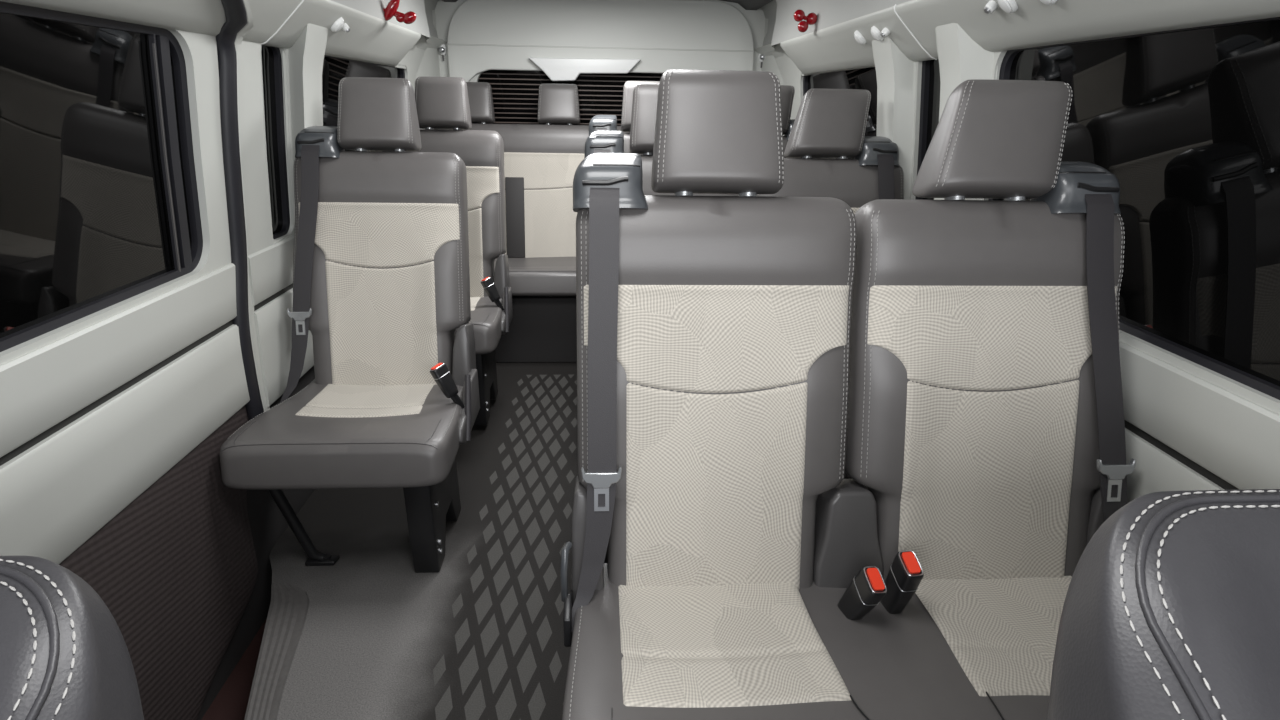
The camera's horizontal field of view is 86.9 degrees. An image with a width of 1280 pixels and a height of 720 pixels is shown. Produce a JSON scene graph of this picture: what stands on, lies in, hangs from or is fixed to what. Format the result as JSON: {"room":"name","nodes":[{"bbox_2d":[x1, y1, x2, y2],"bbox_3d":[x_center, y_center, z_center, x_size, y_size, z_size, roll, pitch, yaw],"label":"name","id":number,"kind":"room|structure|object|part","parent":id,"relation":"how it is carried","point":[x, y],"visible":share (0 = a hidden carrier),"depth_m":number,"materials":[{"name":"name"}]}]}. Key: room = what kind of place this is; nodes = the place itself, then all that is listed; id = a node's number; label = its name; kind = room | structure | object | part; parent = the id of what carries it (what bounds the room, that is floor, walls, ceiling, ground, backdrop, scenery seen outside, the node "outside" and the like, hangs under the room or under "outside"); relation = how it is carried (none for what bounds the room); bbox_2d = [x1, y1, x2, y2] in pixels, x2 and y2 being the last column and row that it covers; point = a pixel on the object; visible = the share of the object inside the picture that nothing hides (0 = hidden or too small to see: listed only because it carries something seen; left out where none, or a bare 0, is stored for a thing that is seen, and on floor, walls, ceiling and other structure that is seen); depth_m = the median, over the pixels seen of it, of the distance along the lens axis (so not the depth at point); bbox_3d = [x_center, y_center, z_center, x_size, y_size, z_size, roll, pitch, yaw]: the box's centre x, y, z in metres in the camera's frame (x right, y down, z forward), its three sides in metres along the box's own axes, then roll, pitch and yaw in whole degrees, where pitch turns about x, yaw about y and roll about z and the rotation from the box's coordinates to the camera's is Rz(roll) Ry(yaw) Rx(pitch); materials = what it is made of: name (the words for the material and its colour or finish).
{"room":"vehicle interior","nodes":[
{"label":"vehicle interior","id":0,"kind":"room"},
{"bbox_2d":[201,618,266,719],"bbox_3d":[-0.818,1.106,1.072,0.450,0.001,2.500,0,21,-3],"label":"floor","id":1,"kind":"structure","parent":0,"point":[231,702],"depth_m":1.74,"materials":[{"name":"red"}]},
{"bbox_2d":[197,366,314,719],"bbox_3d":[-1.073,0.343,1.864,0.028,1.150,4.450,0,21,-3],"label":"wall","id":2,"kind":"structure","parent":0,"point":[267,522],"depth_m":1.94,"materials":[{"name":"grey plastic"}]},
{"bbox_2d":[0,29,257,719],"bbox_3d":[-0.945,0.341,0.714,0.114,1.600,2.292,0,21,-3],"label":"door","id":3,"kind":"structure","parent":2,"relation":"in","point":[116,420],"depth_m":1.42,"materials":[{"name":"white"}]},
{"bbox_2d":[0,1,202,351],"bbox_3d":[-0.954,-0.080,0.529,0.080,0.536,2.160,0,21,-3],"label":"window","id":4,"kind":"structure","parent":3,"relation":"attached to","point":[99,201],"depth_m":1.22,"materials":[{"name":"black glass"}]},
{"bbox_2d":[216,0,269,420],"bbox_3d":[-0.905,-0.286,1.635,0.430,1.155,0.174,20,28,40],"label":"door frame","id":5,"kind":"structure","parent":2,"relation":"attached to","point":[235,12],"depth_m":1.66,"materials":[{"name":"black rubber"}]},
{"bbox_2d":[244,583,309,719],"bbox_3d":[-0.750,0.842,1.213,0.134,0.018,1.372,-4,22,-14],"label":"trim","id":6,"kind":"structure","parent":2,"relation":"attached to","point":[289,604],"depth_m":1.60,"materials":[{"name":"grey plastic"}]},
{"bbox_2d":[238,40,425,407],"bbox_3d":[-1.063,-0.737,2.703,0.121,1.070,2.115,0,21,-3],"label":"wall","id":7,"kind":"structure","parent":0,"point":[270,262],"depth_m":1.87,"materials":[{"name":"white plastic"}]},
{"bbox_2d":[0,0,446,68],"bbox_3d":[-0.895,-0.777,1.445,0.153,0.153,4.450,0,21,-3],"label":"trim","id":8,"kind":"structure","parent":7,"relation":"attached to","point":[276,23],"depth_m":1.70,"materials":[{"name":"white plastic"}]},
{"bbox_2d":[263,45,289,238],"bbox_3d":[-1.035,-0.603,1.890,0.082,0.550,0.190,0,21,-3],"label":"window","id":9,"kind":"structure","parent":7,"relation":"in","point":[279,197],"depth_m":1.94,"materials":[{"name":"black glass"}]},
{"bbox_2d":[283,24,327,226],"bbox_3d":[-0.979,-0.682,2.030,0.158,0.650,0.219,0,21,-3],"label":"trim","id":10,"kind":"structure","parent":7,"relation":"attached to","point":[304,60],"depth_m":1.92,"materials":[{"name":"white plastic"}]},
{"bbox_2d":[330,17,343,31],"bbox_3d":[-0.892,-0.987,1.982,0.048,0.047,0.034,0,21,-3],"label":"air vent","id":11,"kind":"object","parent":7,"relation":"attached to","point":[339,23],"visible":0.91,"depth_m":1.98,"materials":[{"name":"white plastic"}]},
{"bbox_2d":[335,22,343,31],"bbox_3d":[-0.884,-0.979,1.985,0.031,0.030,0.024,0,21,-3],"label":"coat hook","id":12,"kind":"object","parent":7,"relation":"attached to","point":[338,25],"depth_m":1.98,"materials":[{"name":"white plastic"}]},
{"bbox_2d":[341,23,349,31],"bbox_3d":[-0.893,-1.006,2.038,0.032,0.033,0.022,0,21,-3],"label":"handle","id":13,"kind":"object","parent":7,"relation":"attached to","point":[345,28],"visible":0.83,"depth_m":2.03,"materials":[{"name":"white plastic"}]},
{"bbox_2d":[322,55,404,150],"bbox_3d":[-1.079,-0.894,2.639,0.082,0.546,1.150,0,21,-3],"label":"window","id":14,"kind":"structure","parent":7,"relation":"in","point":[335,69],"depth_m":2.36,"materials":[{"name":"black glass"}]},
{"bbox_2d":[414,10,439,93],"bbox_3d":[-1.068,-1.282,3.399,0.035,0.990,0.470,4,21,8],"label":"trim","id":15,"kind":"structure","parent":7,"relation":"attached to","point":[429,66],"depth_m":3.38,"materials":[{"name":"white plastic"}]},
{"bbox_2d":[269,362,866,719],"bbox_3d":[-0.098,0.652,2.014,1.944,0.200,4.500,0,21,-3],"label":"floor","id":16,"kind":"structure","parent":0,"point":[480,636],"depth_m":1.82,"materials":[{"name":"plastic"}]},
{"bbox_2d":[0,556,143,719],"bbox_3d":[-0.586,0.739,0.190,0.610,0.924,0.977,0,21,-3],"label":"seat","id":17,"kind":"object","parent":16,"relation":"on","point":[64,655],"visible":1,"depth_m":0.44,"materials":[{"name":"grey leather"}]},
{"bbox_2d":[220,77,479,572],"bbox_3d":[-0.753,-0.095,1.862,0.567,1.281,0.706,0,21,-3],"label":"passenger seat","id":18,"kind":"object","parent":16,"relation":"on","point":[381,273],"visible":1,"depth_m":1.93,"materials":[{"name":"beige leather"}]},
{"bbox_3d":[-0.974,-0.094,1.940,0.025,0.044,0.014,0,21,-3],"label":"steel plate","id":19,"kind":"part","parent":18,"relation":"part of","materials":[{"name":"grey metal"}]},
{"bbox_3d":[-0.924,0.406,1.831,0.159,0.363,0.064,-9,23,-24],"label":"tube leg","id":20,"kind":"part","parent":18,"relation":"part of","materials":[{"name":"black plastic"}]},
{"bbox_2d":[220,379,463,489],"bbox_3d":[-0.761,0.177,1.851,0.547,0.120,0.492,0,21,-3],"label":"seat cushion","id":21,"kind":"object","parent":18,"relation":"on","point":[332,433],"depth_m":1.66,"materials":[{"name":"grey leather"}]},
{"bbox_3d":[-0.757,0.103,1.923,0.329,0.026,0.285,0,21,-3],"label":"fabric panel","id":22,"kind":"part","parent":18,"relation":"part of","materials":[{"name":"beige fabric"}]},
{"bbox_3d":[-0.754,-0.175,1.980,0.459,0.550,0.151,0,21,-3],"label":"fabric panel","id":23,"kind":"part","parent":18,"relation":"part of","materials":[{"name":"beige fabric"}]},
{"bbox_3d":[-0.770,-0.246,2.018,0.506,0.712,0.268,0,21,-3],"label":"backrest","id":24,"kind":"part","parent":18,"relation":"part of","materials":[{"name":"beige fabric"}]},
{"bbox_3d":[-0.700,-0.603,1.976,0.032,0.061,0.041,0,21,-3],"label":"headrest post","id":25,"kind":"part","parent":18,"relation":"part of","materials":[{"name":"grey metal"}]},
{"bbox_2d":[387,77,512,424],"bbox_3d":[-0.800,-0.427,2.650,0.567,1.281,0.706,0,21,-3],"label":"passenger seat","id":26,"kind":"object","parent":16,"relation":"on","point":[441,102],"visible":0.44,"depth_m":2.72,"materials":[{"name":"beige leather"}]},
{"bbox_3d":[-0.817,-0.579,2.806,0.506,0.712,0.268,0,21,-3],"label":"backrest","id":27,"kind":"part","parent":26,"relation":"part of","materials":[{"name":"beige fabric"}]},
{"bbox_3d":[-0.804,-0.229,2.711,0.329,0.026,0.285,0,21,-3],"label":"fabric panel","id":28,"kind":"part","parent":26,"relation":"part of","materials":[{"name":"beige fabric"}]},
{"bbox_2d":[454,297,502,354],"bbox_3d":[-0.808,-0.155,2.639,0.547,0.120,0.492,0,21,-3],"label":"seat cushion","id":29,"kind":"object","parent":26,"relation":"on","point":[486,313],"depth_m":2.49,"materials":[{"name":"grey leather"}]},
{"bbox_3d":[-0.801,-0.507,2.768,0.459,0.550,0.151,0,21,-3],"label":"fabric panel","id":30,"kind":"part","parent":26,"relation":"part of","materials":[{"name":"beige fabric"}]},
{"bbox_2d":[438,82,629,361],"bbox_3d":[-0.186,-0.702,3.438,1.823,1.309,0.706,0,21,-3],"label":"seat","id":31,"kind":"object","parent":16,"relation":"on","point":[541,162],"visible":0.24,"depth_m":3.47,"materials":[{"name":"beige leather"}]},
{"bbox_3d":[-0.645,-0.866,3.566,0.885,0.712,0.261,0,21,-3],"label":"backrest","id":32,"kind":"part","parent":31,"relation":"part of","materials":[{"name":"beige fabric"}]},
{"bbox_2d":[494,256,575,295],"bbox_3d":[-0.185,-0.442,3.422,1.790,0.120,0.492,0,21,-3],"label":"seat cushion","id":33,"kind":"object","parent":31,"relation":"on","point":[528,275],"depth_m":3.19,"materials":[{"name":"grey leather"}]},
{"bbox_3d":[-0.180,-0.149,3.357,1.780,0.335,0.025,0,21,-3],"label":"panel","id":34,"kind":"part","parent":31,"relation":"part of","materials":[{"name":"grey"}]},
{"bbox_3d":[-0.643,-0.795,3.529,0.865,0.550,0.148,0,21,-3],"label":"fabric panel","id":35,"kind":"part","parent":31,"relation":"part of","materials":[{"name":"beige fabric"}]},
{"bbox_2d":[589,81,818,158],"bbox_3d":[0.288,-0.433,2.720,1.031,1.281,0.720,0,21,-3],"label":"passenger seat","id":36,"kind":"object","parent":16,"relation":"on","point":[598,122],"visible":0.12,"depth_m":2.75,"materials":[{"name":"beige leather"}]},
{"bbox_3d":[0.030,-0.582,2.857,0.479,0.712,0.266,0,21,-3],"label":"backrest","id":37,"kind":"part","parent":36,"relation":"part of","materials":[{"name":"beige leather"}]},
{"bbox_3d":[0.533,-0.583,2.892,0.500,0.710,0.281,0,21,-3],"label":"backrest","id":38,"kind":"part","parent":36,"relation":"part of","materials":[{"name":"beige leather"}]},
{"bbox_2d":[584,83,903,562],"bbox_3d":[0.335,-0.101,1.933,1.031,1.281,0.720,0,21,-3],"label":"passenger seat","id":39,"kind":"object","parent":16,"relation":"on","point":[829,124],"visible":0.19,"depth_m":2.00,"materials":[{"name":"beige leather"}]},
{"bbox_3d":[0.077,-0.250,2.069,0.479,0.712,0.266,0,21,-3],"label":"backrest","id":40,"kind":"part","parent":39,"relation":"part of","materials":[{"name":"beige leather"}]},
{"bbox_3d":[0.580,-0.251,2.104,0.500,0.710,0.281,0,21,-3],"label":"backrest","id":41,"kind":"part","parent":39,"relation":"part of","materials":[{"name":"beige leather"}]},
{"bbox_2d":[560,69,1135,719],"bbox_3d":[0.387,0.228,1.075,1.031,1.281,0.720,0,21,-3],"label":"passenger seat","id":42,"kind":"object","parent":16,"relation":"on","point":[958,359],"visible":0.98,"depth_m":1.15,"materials":[{"name":"beige fabric"}]},
{"bbox_3d":[-0.125,0.367,1.149,0.013,0.120,0.053,3,21,5],"label":"recliner lever","id":43,"kind":"part","parent":42,"relation":"part of","materials":[{"name":"grey plastic"}]},
{"bbox_3d":[-0.064,0.231,1.132,0.025,0.044,0.014,0,21,-3],"label":"steel plate","id":44,"kind":"part","parent":42,"relation":"part of","materials":[{"name":"grey metal"}]},
{"bbox_3d":[0.075,-0.277,1.160,0.032,0.061,0.041,0,21,-3],"label":"headrest post","id":45,"kind":"part","parent":42,"relation":"part of","materials":[{"name":"grey metal"}]},
{"bbox_3d":[0.128,0.079,1.211,0.479,0.712,0.266,0,21,-3],"label":"backrest","id":46,"kind":"part","parent":42,"relation":"part of","materials":[{"name":"beige fabric"}]},
{"bbox_3d":[0.131,0.151,1.171,0.459,0.550,0.149,0,21,-3],"label":"fabric panel","id":47,"kind":"part","parent":42,"relation":"part of","materials":[{"name":"beige fabric"}]},
{"bbox_3d":[0.129,0.434,1.098,0.328,0.027,0.319,0,21,-3],"label":"fabric panel","id":48,"kind":"part","parent":42,"relation":"part of","materials":[{"name":"beige fabric"}]},
{"bbox_3d":[0.185,-0.277,1.167,0.032,0.061,0.041,0,21,-3],"label":"headrest post","id":49,"kind":"part","parent":42,"relation":"part of","materials":[{"name":"grey metal"}]},
{"bbox_2d":[562,563,1049,719],"bbox_3d":[0.383,0.502,1.057,0.996,0.120,0.492,0,21,-3],"label":"seat cushion","id":50,"kind":"object","parent":42,"relation":"on","point":[725,642],"depth_m":1.06,"materials":[{"name":"beige fabric"}]},
{"bbox_3d":[0.558,-0.279,1.203,0.032,0.061,0.041,0,21,-3],"label":"headrest post","id":51,"kind":"part","parent":42,"relation":"part of","materials":[{"name":"grey metal"}]},
{"bbox_3d":[0.631,0.078,1.246,0.500,0.710,0.281,0,21,-3],"label":"backrest","id":52,"kind":"part","parent":42,"relation":"part of","materials":[{"name":"beige fabric"}]},
{"bbox_3d":[0.619,0.149,1.204,0.450,0.547,0.162,0,21,-3],"label":"fabric panel","id":53,"kind":"part","parent":42,"relation":"part of","materials":[{"name":"beige fabric"}]},
{"bbox_3d":[0.638,0.432,1.128,0.322,0.028,0.319,0,21,-3],"label":"fabric panel","id":54,"kind":"part","parent":42,"relation":"part of","materials":[{"name":"beige fabric"}]},
{"bbox_3d":[0.668,-0.280,1.209,0.032,0.061,0.041,0,21,-3],"label":"headrest post","id":55,"kind":"part","parent":42,"relation":"part of","materials":[{"name":"grey metal"}]},
{"bbox_3d":[0.833,0.227,1.188,0.025,0.044,0.014,0,21,-3],"label":"steel plate","id":56,"kind":"part","parent":42,"relation":"part of","materials":[{"name":"grey metal"}]},
{"bbox_2d":[1047,489,1279,719],"bbox_3d":[0.556,0.718,0.219,0.610,0.982,0.977,0,21,-3],"label":"seat","id":57,"kind":"object","parent":16,"relation":"on","point":[1171,610],"visible":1,"depth_m":0.42,"materials":[{"name":"grey leather"}]},
{"bbox_2d":[435,0,764,296],"bbox_3d":[-0.208,-1.045,3.787,2.000,1.900,0.030,0,21,-3],"label":"wall","id":58,"kind":"structure","parent":0,"point":[444,11],"depth_m":3.52,"materials":[{"name":"grey plastic"}]},
{"bbox_2d":[439,44,446,60],"bbox_3d":[-1.020,-1.598,3.487,0.036,0.101,0.042,0,21,-3],"label":"trim latch","id":59,"kind":"structure","parent":58,"relation":"attached to","point":[442,49],"depth_m":3.48,"materials":[{"name":"white plastic"}]},
{"bbox_3d":[-1.020,-1.597,3.479,0.032,0.028,0.026,0,21,-3],"label":"latch knob","id":60,"kind":"part","parent":59,"relation":"part of","materials":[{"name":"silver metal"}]},
{"bbox_3d":[-1.021,-1.607,3.496,0.036,0.060,0.018,0,21,-3],"label":"plate","id":61,"kind":"part","parent":59,"relation":"part of","materials":[{"name":"white metal"}]},
{"bbox_2d":[478,70,663,125],"bbox_3d":[-0.206,-1.351,3.732,1.380,0.490,0.083,0,21,-3],"label":"window","id":62,"kind":"structure","parent":58,"relation":"in","point":[515,93],"depth_m":3.66,"materials":[{"name":"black glass"}]},
{"bbox_2d":[447,0,753,81],"bbox_3d":[-0.195,-1.597,3.519,1.600,0.522,0.075,0,21,-3],"label":"trim","id":63,"kind":"structure","parent":58,"relation":"attached to","point":[564,40],"depth_m":3.49,"materials":[{"name":"white plastic"}]},
{"bbox_2d":[758,53,764,67],"bbox_3d":[0.649,-1.605,3.584,0.036,0.101,0.042,0,21,-3],"label":"trim latch","id":64,"kind":"structure","parent":58,"relation":"attached to","point":[760,57],"depth_m":3.58,"materials":[{"name":"white plastic"}]},
{"bbox_2d":[442,0,772,9],"bbox_3d":[-0.068,-1.081,1.389,1.900,0.115,4.470,0,21,-3],"label":"ceiling","id":65,"kind":"structure","parent":0,"point":[746,4],"depth_m":3.39,"materials":[{"name":"white plastic"}]},
{"bbox_2d":[332,0,438,41],"bbox_3d":[-0.857,-0.929,1.389,0.135,0.226,4.450,0,21,-3],"label":"left headliner","id":66,"kind":"structure","parent":65,"relation":"attached to","point":[423,24],"depth_m":2.65},
{"bbox_2d":[383,0,415,23],"bbox_3d":[-0.832,-1.206,2.330,0.113,0.085,0.039,-4,22,-14],"label":"handle","id":67,"kind":"object","parent":66,"relation":"attached to","point":[391,9],"visible":0.99,"depth_m":2.33,"materials":[{"name":"red plastic"}]},
{"bbox_2d":[760,0,910,51],"bbox_3d":[0.716,-0.935,1.481,0.135,0.226,4.450,0,21,-3],"label":"right headliner","id":68,"kind":"structure","parent":65,"relation":"attached to","point":[782,26],"depth_m":2.47},
{"bbox_2d":[794,9,816,31],"bbox_3d":[0.591,-1.209,2.412,0.087,0.074,0.049,0,21,-3],"label":"handle","id":69,"kind":"object","parent":68,"relation":"attached to","point":[799,15],"visible":1,"depth_m":2.40,"materials":[{"name":"red plastic"}]},
{"bbox_2d":[775,51,1279,502],"bbox_3d":[0.837,-0.327,1.722,0.118,1.070,4.450,0,21,-3],"label":"wall","id":70,"kind":"structure","parent":0,"point":[1189,425],"depth_m":1.11,"materials":[{"name":"white plastic"}]},
{"bbox_2d":[761,18,783,135],"bbox_3d":[0.689,-1.288,3.502,0.035,0.990,0.470,-4,22,-14],"label":"trim","id":71,"kind":"structure","parent":70,"relation":"attached to","point":[769,64],"depth_m":3.47,"materials":[{"name":"white plastic"}]},
{"bbox_2d":[803,67,876,158],"bbox_3d":[0.796,-0.874,2.673,0.083,0.550,1.030,0,21,-3],"label":"window","id":72,"kind":"structure","parent":70,"relation":"in","point":[863,78],"depth_m":2.49,"materials":[{"name":"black glass"}]},
{"bbox_2d":[854,35,862,44],"bbox_3d":[0.673,-0.987,2.081,0.031,0.030,0.024,0,21,-3],"label":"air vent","id":73,"kind":"object","parent":70,"relation":"attached to","point":[859,38],"depth_m":2.07,"materials":[{"name":"white plastic"}]},
{"bbox_2d":[854,30,866,44],"bbox_3d":[0.681,-0.995,2.078,0.048,0.047,0.034,0,21,-3],"label":"air vent","id":74,"kind":"object","parent":70,"relation":"attached to","point":[859,38],"visible":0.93,"depth_m":2.07,"materials":[{"name":"white plastic"}]},
{"bbox_2d":[871,30,879,40],"bbox_3d":[0.680,-0.938,1.953,0.031,0.030,0.024,0,21,-3],"label":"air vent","id":75,"kind":"object","parent":70,"relation":"attached to","point":[875,33],"depth_m":1.94,"materials":[{"name":"white plastic"}]},
{"bbox_2d":[871,26,883,40],"bbox_3d":[0.689,-0.946,1.950,0.048,0.047,0.034,0,21,-3],"label":"air vent","id":76,"kind":"object","parent":70,"relation":"attached to","point":[876,34],"visible":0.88,"depth_m":1.94,"materials":[{"name":"white plastic"}]},
{"bbox_2d":[881,27,889,36],"bbox_3d":[0.690,-0.920,1.890,0.032,0.033,0.022,0,21,-3],"label":"handle","id":77,"kind":"object","parent":70,"relation":"attached to","point":[885,32],"visible":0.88,"depth_m":1.88,"materials":[{"name":"white plastic"}]},
{"bbox_2d":[872,37,915,198],"bbox_3d":[0.766,-0.679,2.107,0.158,0.650,0.232,0,21,-3],"label":"trim","id":78,"kind":"structure","parent":70,"relation":"attached to","point":[895,73],"depth_m":2.00,"materials":[{"name":"white plastic"}]},
{"bbox_2d":[915,59,939,199],"bbox_3d":[0.840,-0.593,1.942,0.084,0.560,0.180,0,21,-3],"label":"window","id":79,"kind":"structure","parent":70,"relation":"in","point":[930,80],"depth_m":1.94,"materials":[{"name":"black glass"}]},
{"bbox_2d":[934,23,997,199],"bbox_3d":[0.789,-0.530,1.720,0.158,0.650,0.222,0,21,-3],"label":"trim","id":80,"kind":"structure","parent":70,"relation":"attached to","point":[961,59],"depth_m":1.59,"materials":[{"name":"white plastic"}]},
{"bbox_2d":[984,0,997,13],"bbox_3d":[0.721,-0.725,1.380,0.032,0.033,0.022,0,21,-3],"label":"handle","id":81,"kind":"object","parent":70,"relation":"attached to","point":[991,6],"visible":0.94,"depth_m":1.37,"materials":[{"name":"white plastic"}]},
{"bbox_2d":[998,0,1010,12],"bbox_3d":[0.718,-0.699,1.329,0.031,0.030,0.024,0,21,-3],"label":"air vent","id":82,"kind":"object","parent":70,"relation":"attached to","point":[1005,5],"depth_m":1.32,"materials":[{"name":"white plastic"}]},
{"bbox_2d":[998,0,1017,13],"bbox_3d":[0.726,-0.707,1.327,0.048,0.047,0.034,0,21,-3],"label":"air vent","id":83,"kind":"object","parent":70,"relation":"attached to","point":[1009,6],"visible":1,"depth_m":1.32,"materials":[{"name":"white plastic"}]},
{"bbox_2d":[754,0,1279,75],"bbox_3d":[0.749,-0.783,1.541,0.153,0.153,4.450,0,21,-3],"label":"trim","id":84,"kind":"structure","parent":70,"relation":"attached to","point":[912,24],"depth_m":1.42,"materials":[{"name":"white plastic"}]},
{"bbox_2d":[1040,0,1050,4],"bbox_3d":[0.725,-0.654,1.214,0.031,0.030,0.024,0,21,-3],"label":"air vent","id":85,"kind":"object","parent":70,"relation":"attached to","point":[1048,2],"depth_m":1.21,"materials":[{"name":"white plastic"}]},
{"bbox_2d":[1040,0,1057,4],"bbox_3d":[0.733,-0.662,1.211,0.048,0.047,0.034,0,21,-3],"label":"air vent","id":86,"kind":"object","parent":70,"relation":"attached to","point":[1047,2],"visible":1,"depth_m":1.21,"materials":[{"name":"white plastic"}]},
{"bbox_2d":[988,17,1279,399],"bbox_3d":[0.918,-0.092,0.639,0.082,0.546,2.165,0,21,-3],"label":"window","id":87,"kind":"structure","parent":70,"relation":"in","point":[1186,121],"depth_m":1.10,"materials":[{"name":"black glass"}]}
]}

